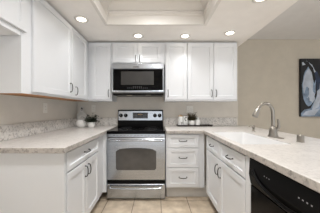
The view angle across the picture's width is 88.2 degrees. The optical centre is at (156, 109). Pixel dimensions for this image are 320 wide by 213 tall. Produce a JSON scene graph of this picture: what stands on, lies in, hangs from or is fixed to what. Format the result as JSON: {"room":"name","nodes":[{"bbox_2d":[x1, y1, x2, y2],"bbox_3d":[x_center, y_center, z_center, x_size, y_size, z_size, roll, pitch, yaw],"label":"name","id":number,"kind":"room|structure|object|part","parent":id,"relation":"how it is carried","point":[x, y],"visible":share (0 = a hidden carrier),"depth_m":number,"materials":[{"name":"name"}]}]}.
{"room":"kitchen","nodes":[
{"label":"kitchen","id":0,"kind":"room"},
{"bbox_2d":[0,94,76,124],"bbox_3d":[-1.400,-0.110,0.100,0.100,2.600,5.400,0,0,0],"label":"wall","id":1,"kind":"structure","parent":0,"point":[13,109],"depth_m":1.77,"materials":[{"name":"grey paint"}]},
{"bbox_2d":[0,0,26,34],"bbox_3d":[-1.183,-0.786,0.796,0.329,0.448,0.992,0,0,0],"label":"upper cabinet","id":2,"kind":"object","parent":1,"relation":"attached to","point":[13,13],"visible":1,"depth_m":1.19,"materials":[{"name":"white paint"}]},
{"bbox_2d":[0,118,76,141],"bbox_3d":[-1.337,0.206,1.974,0.022,0.135,1.647,0,0,0],"label":"backsplash","id":3,"kind":"structure","parent":1,"relation":"attached to","point":[12,131],"depth_m":1.76,"materials":[{"name":"stone"}]},
{"bbox_2d":[0,0,87,100],"bbox_3d":[-1.166,-0.564,2.030,0.362,0.893,1.533,0,0,0],"label":"upper cabinet","id":4,"kind":"object","parent":1,"relation":"attached to","point":[50,60],"visible":0.98,"depth_m":1.51,"materials":[{"name":"white paint"}]},
{"bbox_3d":[-1.129,-0.120,1.873,0.178,0.007,1.195,0,0,0],"label":"rail","id":5,"kind":"part","parent":4,"relation":"part of","materials":[{"name":"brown wood"}]},
{"bbox_3d":[-1.028,-0.571,1.672,0.020,0.849,0.620,0,0,0],"label":"door","id":6,"kind":"part","parent":4,"relation":"part of","materials":[{"name":"white paint"}]},
{"bbox_3d":[-1.028,-0.571,2.197,0.020,0.849,0.415,0,0,0],"label":"door","id":7,"kind":"part","parent":4,"relation":"part of","materials":[{"name":"white paint"}]},
{"bbox_2d":[43,103,46,112],"bbox_3d":[-1.345,-0.015,1.990,0.008,0.118,0.070,0,0,0],"label":"outlet plate","id":8,"kind":"object","parent":1,"relation":"attached to","point":[44,104],"visible":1,"depth_m":1.98,"materials":[{"name":"plastic"}]},
{"bbox_2d":[90,179,217,212],"bbox_3d":[1.525,1.240,0.150,5.950,0.100,5.500,0,0,0],"label":"floor","id":9,"kind":"structure","parent":0,"point":[104,204],"depth_m":2.04,"materials":[{"name":"beige tile"}]},
{"bbox_2d":[0,133,106,212],"bbox_3d":[-1.001,0.753,2.016,0.690,0.874,1.560,0,0,0],"label":"base cabinet","id":10,"kind":"object","parent":9,"relation":"on","point":[73,181],"visible":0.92,"depth_m":1.24,"materials":[{"name":"white paint"}]},
{"bbox_3d":[-1.020,0.753,1.245,0.652,0.874,0.018,0,0,0],"label":"panel","id":11,"kind":"part","parent":10,"relation":"part of","materials":[{"name":"white paint"}]},
{"bbox_2d":[0,126,116,152],"bbox_3d":[-1.001,0.295,1.986,0.690,0.040,1.620,0,0,0],"label":"countertop","id":12,"kind":"structure","parent":10,"relation":"on","point":[65,140],"depth_m":1.45,"materials":[{"name":"stone"}]},
{"bbox_2d":[76,120,86,127],"bbox_3d":[-1.148,0.218,2.500,0.152,0.114,0.152,0,0,0],"label":"bowl","id":13,"kind":"object","parent":12,"relation":"on","point":[79,123],"visible":0.97,"depth_m":2.44,"materials":[{"name":"white ceramic"}]},
{"bbox_2d":[77,106,86,125],"bbox_3d":[-1.236,0.113,2.715,0.168,0.320,0.032,0,0,0],"label":"cutting board","id":14,"kind":"object","parent":12,"relation":"on","point":[81,115],"visible":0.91,"depth_m":2.71,"materials":[{"name":"grey stone"}]},
{"bbox_2d":[85,114,98,127],"bbox_3d":[-1.006,0.165,2.501,0.268,0.218,0.222,0,0,-12],"label":"potted plant","id":15,"kind":"object","parent":12,"relation":"on","point":[91,121],"visible":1,"depth_m":2.47,"materials":[{"name":"green plant"}]},
{"bbox_3d":[-0.995,0.232,2.500,0.112,0.084,0.112,0,0,0],"label":"pot","id":16,"kind":"part","parent":15,"relation":"part of","materials":[{"name":"white ceramic"}]},
{"bbox_3d":[-0.700,0.782,1.444,0.020,0.565,0.344,0,0,0],"label":"door","id":17,"kind":"part","parent":10,"relation":"part of","materials":[{"name":"white paint"}]},
{"bbox_3d":[-0.700,0.410,1.619,0.020,0.150,0.693,0,0,0],"label":"drawer","id":18,"kind":"part","parent":10,"relation":"part of","materials":[{"name":"white paint"}]},
{"bbox_3d":[-0.700,0.782,1.794,0.020,0.565,0.343,0,0,0],"label":"door","id":19,"kind":"part","parent":10,"relation":"part of","materials":[{"name":"white paint"}]},
{"bbox_2d":[107,110,164,197],"bbox_3d":[-0.274,0.599,2.436,0.765,1.182,0.708,0,0,0],"label":"range","id":20,"kind":"object","parent":9,"relation":"on","point":[136,146],"visible":1,"depth_m":2.15,"materials":[{"name":"metal"}]},
{"bbox_3d":[-0.274,0.404,2.119,0.717,0.045,0.076,0,0,0],"label":"handle","id":21,"kind":"part","parent":20,"relation":"part of","materials":[{"name":"metal"}]},
{"bbox_3d":[-0.273,1.007,2.127,0.684,0.048,0.059,0,0,0],"label":"handle","id":22,"kind":"part","parent":20,"relation":"part of","materials":[{"name":"metal"}]},
{"bbox_3d":[-0.274,0.651,2.173,0.761,0.561,0.042,0,0,0],"label":"oven door","id":23,"kind":"part","parent":20,"relation":"part of","materials":[{"name":"metal"}]},
{"bbox_3d":[-0.274,1.073,2.175,0.761,0.191,0.039,0,0,0],"label":"drawer","id":24,"kind":"part","parent":20,"relation":"part of","materials":[{"name":"metal"}]},
{"bbox_2d":[107,126,164,133],"bbox_3d":[-0.274,0.301,2.430,0.765,0.040,0.570,0,0,0],"label":"cooktop","id":25,"kind":"object","parent":20,"relation":"in","point":[119,129],"depth_m":2.19,"materials":[{"name":"black glass"}]},
{"bbox_3d":[-0.274,0.105,2.724,0.725,0.154,0.023,0,0,0],"label":"control panel","id":26,"kind":"part","parent":20,"relation":"part of","materials":[{"name":"metal"}]},
{"bbox_2d":[165,132,208,196],"bbox_3d":[0.415,0.753,2.461,0.595,0.874,0.669,0,0,0],"label":"base cabinet","id":27,"kind":"object","parent":9,"relation":"on","point":[184,153],"visible":0.98,"depth_m":2.17,"materials":[{"name":"white paint"}]},
{"bbox_3d":[0.340,0.894,2.170,0.410,0.248,0.020,0,0,0],"label":"drawer","id":28,"kind":"part","parent":27,"relation":"part of","materials":[{"name":"white paint"}]},
{"bbox_3d":[0.340,0.636,2.170,0.410,0.252,0.020,0,0,0],"label":"drawer","id":29,"kind":"part","parent":27,"relation":"part of","materials":[{"name":"white paint"}]},
{"bbox_3d":[0.340,0.417,2.170,0.410,0.170,0.020,0,0,0],"label":"drawer","id":30,"kind":"part","parent":27,"relation":"part of","materials":[{"name":"white paint"}]},
{"bbox_2d":[206,135,250,212],"bbox_3d":[0.948,0.753,1.635,0.704,0.874,1.045,0,0,0],"label":"base cabinet","id":31,"kind":"object","parent":9,"relation":"on","point":[228,184],"visible":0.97,"depth_m":1.50,"materials":[{"name":"white paint"}]},
{"bbox_3d":[0.640,0.416,1.885,0.020,0.158,0.440,0,0,0],"label":"drawer","id":32,"kind":"part","parent":31,"relation":"part of","materials":[{"name":"white paint"}]},
{"bbox_3d":[0.640,0.787,1.891,0.020,0.555,0.429,0,0,0],"label":"door","id":33,"kind":"part","parent":31,"relation":"part of","materials":[{"name":"white paint"}]},
{"bbox_3d":[0.640,0.787,1.425,0.020,0.555,0.490,0,0,0],"label":"door","id":34,"kind":"part","parent":31,"relation":"part of","materials":[{"name":"white paint"}]},
{"bbox_2d":[164,126,319,192],"bbox_3d":[0.819,0.295,1.548,1.402,0.040,2.496,0,0,0],"label":"countertop","id":35,"kind":"structure","parent":31,"relation":"on","point":[298,161],"depth_m":1.10,"materials":[{"name":"stone"}]},
{"bbox_2d":[177,124,212,125],"bbox_3d":[0.610,0.263,2.703,0.607,0.023,0.125,0,0,0],"label":"serving tray","id":36,"kind":"object","parent":35,"relation":"on","point":[177,124],"visible":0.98,"depth_m":2.64,"materials":[{"name":"brown wood"}]},
{"bbox_2d":[178,115,182,124],"bbox_3d":[0.388,0.176,2.699,0.084,0.176,0.087,0,0,0],"label":"canister","id":37,"kind":"object","parent":36,"relation":"on","point":[180,118],"visible":0.9,"depth_m":2.67,"materials":[{"name":"white ceramic"}]},
{"bbox_2d":[183,116,187,124],"bbox_3d":[0.468,0.188,2.694,0.078,0.152,0.100,0,0,0],"label":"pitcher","id":38,"kind":"object","parent":36,"relation":"on","point":[185,118],"visible":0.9,"depth_m":2.67,"materials":[{"name":"white ceramic"}]},
{"bbox_2d":[187,112,197,124],"bbox_3d":[0.570,0.154,2.685,0.222,0.220,0.162,0,0,0],"label":"potted plant","id":39,"kind":"object","parent":36,"relation":"on","point":[191,119],"visible":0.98,"depth_m":2.65,"materials":[{"name":"green plant"}]},
{"bbox_2d":[195,118,199,124],"bbox_3d":[0.662,0.199,2.680,0.080,0.130,0.080,0,0,0],"label":"vase","id":40,"kind":"object","parent":36,"relation":"on","point":[197,121],"visible":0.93,"depth_m":2.65,"materials":[{"name":"white ceramic"}]},
{"bbox_2d":[213,132,287,143],"bbox_3d":[0.874,0.405,1.665,0.401,0.251,0.728,0,0,0],"label":"sink","id":41,"kind":"object","parent":35,"relation":"in","point":[240,137],"visible":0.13,"depth_m":1.95,"materials":[{"name":"white ceramic"}]},
{"bbox_2d":[252,102,283,138],"bbox_3d":[1.105,0.100,1.656,0.263,0.349,0.176,0,0,30],"label":"faucet","id":42,"kind":"object","parent":35,"relation":"on","point":[273,131],"visible":0.99,"depth_m":1.64,"materials":[{"name":"silver metal"}]},
{"bbox_3d":[1.091,0.053,1.655,0.179,0.254,0.032,0,0,0],"label":"spout","id":43,"kind":"part","parent":42,"relation":"part of","materials":[{"name":"silver metal"}]},
{"bbox_3d":[1.196,0.163,1.647,0.061,0.139,0.039,0,0,24],"label":"handle","id":44,"kind":"part","parent":42,"relation":"part of","materials":[{"name":"silver metal"}]},
{"bbox_2d":[296,134,304,142],"bbox_3d":[1.206,0.244,1.387,0.054,0.062,0.054,0,0,0],"label":"air gap cap","id":45,"kind":"object","parent":35,"relation":"on","point":[300,138],"visible":1,"depth_m":1.37,"materials":[{"name":"silver metal"}]},
{"bbox_2d":[249,158,319,212],"bbox_3d":[0.919,0.754,0.803,0.643,0.872,0.606,0,0,0],"label":"dishwasher","id":46,"kind":"object","parent":9,"relation":"on","point":[272,191],"visible":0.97,"depth_m":0.84,"materials":[{"name":"black metal"}]},
{"bbox_3d":[0.643,0.787,0.803,0.034,0.575,0.600,0,0,0],"label":"door","id":47,"kind":"part","parent":46,"relation":"part of","materials":[{"name":"black glass"}]},
{"bbox_3d":[0.611,0.430,0.803,0.027,0.094,0.518,0,0,0],"label":"handle","id":48,"kind":"part","parent":46,"relation":"part of","materials":[{"name":"black plastic"}]},
{"bbox_2d":[45,0,319,46],"bbox_3d":[1.525,-1.221,0.100,5.750,0.378,5.400,0,0,0],"label":"ceiling","id":49,"kind":"structure","parent":0,"point":[269,19],"depth_m":2.06,"materials":[{"name":"paint"}]},
{"bbox_2d":[74,15,88,22],"bbox_3d":[-0.864,-1.026,1.890,0.156,0.009,0.156,0,0,0],"label":"recessed light","id":50,"kind":"object","parent":49,"relation":"in","point":[78,18],"visible":1,"depth_m":1.88,"materials":[{"name":"white paint"}]},
{"bbox_2d":[133,33,143,37],"bbox_3d":[-0.264,-1.026,2.310,0.156,0.009,0.156,0,0,0],"label":"recessed light","id":51,"kind":"object","parent":49,"relation":"in","point":[136,35],"visible":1,"depth_m":2.29,"materials":[{"name":"white paint"}]},
{"bbox_2d":[89,0,220,25],"bbox_3d":[-0.016,-1.091,0.700,1.242,0.131,2.660,0,0,0],"label":"trim","id":52,"kind":"structure","parent":49,"relation":"attached to","point":[109,19],"depth_m":2.00,"materials":[{"name":"white paint"}]},
{"bbox_2d":[102,0,208,10],"bbox_3d":[-0.016,-1.240,0.700,1.178,0.089,2.596,0,0,0],"label":"trim","id":53,"kind":"structure","parent":49,"relation":"attached to","point":[111,5],"depth_m":1.96,"materials":[{"name":"white paint"}]},
{"bbox_2d":[180,33,190,38],"bbox_3d":[0.396,-1.026,2.320,0.156,0.009,0.156,0,0,0],"label":"recessed light","id":54,"kind":"object","parent":49,"relation":"in","point":[183,36],"visible":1,"depth_m":2.32,"materials":[{"name":"white paint"}]},
{"bbox_2d":[224,30,235,35],"bbox_3d":[0.985,-1.026,2.230,0.156,0.009,0.156,0,0,0],"label":"recessed light","id":55,"kind":"object","parent":49,"relation":"in","point":[231,32],"visible":1,"depth_m":2.23,"materials":[{"name":"white paint"}]},
{"bbox_2d":[252,0,266,2],"bbox_3d":[0.966,-1.026,1.520,0.156,0.009,0.156,0,0,0],"label":"recessed light","id":56,"kind":"object","parent":49,"relation":"in","point":[253,1],"visible":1,"depth_m":1.57,"materials":[{"name":"white paint"}]},
{"bbox_2d":[77,39,319,178],"bbox_3d":[1.525,-0.110,2.850,5.950,2.600,0.100,0,0,0],"label":"wall","id":57,"kind":"structure","parent":0,"point":[267,69],"depth_m":2.80,"materials":[{"name":"grey paint"}]},
{"bbox_2d":[91,105,95,111],"bbox_3d":[-1.075,-0.015,2.795,0.070,0.118,0.008,0,0,0],"label":"outlet plate","id":58,"kind":"object","parent":57,"relation":"attached to","point":[93,107],"visible":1,"depth_m":2.79,"materials":[{"name":"plastic"}]},
{"bbox_2d":[88,42,116,101],"bbox_3d":[-0.859,-0.567,2.616,0.355,0.886,0.360,0,0,0],"label":"upper cabinet","id":59,"kind":"object","parent":57,"relation":"attached to","point":[99,53],"visible":0.98,"depth_m":2.48,"materials":[{"name":"white paint"}]},
{"bbox_3d":[-0.840,-0.570,2.480,0.290,0.844,0.020,0,0,0],"label":"door","id":60,"kind":"part","parent":59,"relation":"part of","materials":[{"name":"white paint"}]},
{"bbox_2d":[87,118,117,125],"bbox_3d":[-0.993,0.206,2.787,0.665,0.135,0.022,0,0,0],"label":"backsplash","id":61,"kind":"structure","parent":57,"relation":"attached to","point":[102,121],"depth_m":2.78,"materials":[{"name":"stone"}]},
{"bbox_2d":[112,42,164,65],"bbox_3d":[-0.280,-0.843,2.616,0.798,0.334,0.360,0,0,0],"label":"upper cabinet","id":62,"kind":"object","parent":57,"relation":"attached to","point":[122,52],"visible":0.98,"depth_m":2.48,"materials":[{"name":"white paint"}]},
{"bbox_3d":[-0.476,-0.846,2.480,0.368,0.292,0.020,0,0,0],"label":"door","id":63,"kind":"part","parent":62,"relation":"part of","materials":[{"name":"white paint"}]},
{"bbox_2d":[111,64,163,96],"bbox_3d":[-0.278,-0.439,2.595,0.768,0.466,0.401,0,0,0],"label":"microwave","id":64,"kind":"object","parent":62,"relation":"attached to","point":[128,80],"visible":1,"depth_m":2.40,"materials":[{"name":"metal"}]},
{"bbox_3d":[-0.278,-0.431,2.414,0.760,0.318,0.022,0,0,0],"label":"door","id":65,"kind":"part","parent":64,"relation":"part of","materials":[{"name":"glass"}]},
{"bbox_3d":[-0.278,-0.431,2.400,0.724,0.310,0.005,0,0,0],"label":"door glass","id":66,"kind":"part","parent":64,"relation":"part of","materials":[{"name":"black glass"}]},
{"bbox_3d":[-0.110,-0.846,2.480,0.352,0.292,0.020,0,0,0],"label":"door","id":67,"kind":"part","parent":62,"relation":"part of","materials":[{"name":"white paint"}]},
{"bbox_2d":[164,42,186,101],"bbox_3d":[0.286,-0.567,2.616,0.332,0.886,0.360,0,0,0],"label":"upper cabinet","id":68,"kind":"object","parent":57,"relation":"attached to","point":[175,68],"visible":0.98,"depth_m":2.48,"materials":[{"name":"white paint"}]},
{"bbox_2d":[186,106,192,112],"bbox_3d":[0.555,0.001,2.795,0.116,0.118,0.008,0,0,0],"label":"outlet plate","id":69,"kind":"object","parent":57,"relation":"attached to","point":[189,109],"visible":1,"depth_m":2.79,"materials":[{"name":"plastic"}]},
{"bbox_2d":[164,118,236,125],"bbox_3d":[0.733,0.206,2.787,1.225,0.135,0.022,0,0,0],"label":"backsplash","id":70,"kind":"structure","parent":57,"relation":"attached to","point":[167,121],"depth_m":2.78,"materials":[{"name":"stone"}]},
{"bbox_2d":[185,42,236,101],"bbox_3d":[0.831,-0.567,2.616,0.754,0.886,0.360,0,0,0],"label":"upper cabinet","id":71,"kind":"object","parent":57,"relation":"attached to","point":[211,66],"visible":0.98,"depth_m":2.48,"materials":[{"name":"white paint"}]},
{"bbox_3d":[0.653,-0.570,2.480,0.386,0.844,0.020,0,0,0],"label":"door","id":72,"kind":"part","parent":71,"relation":"part of","materials":[{"name":"white paint"}]},
{"bbox_3d":[1.025,-0.570,2.480,0.346,0.844,0.020,0,0,0],"label":"door","id":73,"kind":"part","parent":71,"relation":"part of","materials":[{"name":"white paint"}]},
{"bbox_2d":[299,59,319,116],"bbox_3d":[2.781,-0.364,2.781,0.738,0.972,0.043,0,0,0],"label":"wall art","id":74,"kind":"object","parent":57,"relation":"attached to","point":[309,69],"visible":1,"depth_m":2.76,"materials":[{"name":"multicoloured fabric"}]}
]}

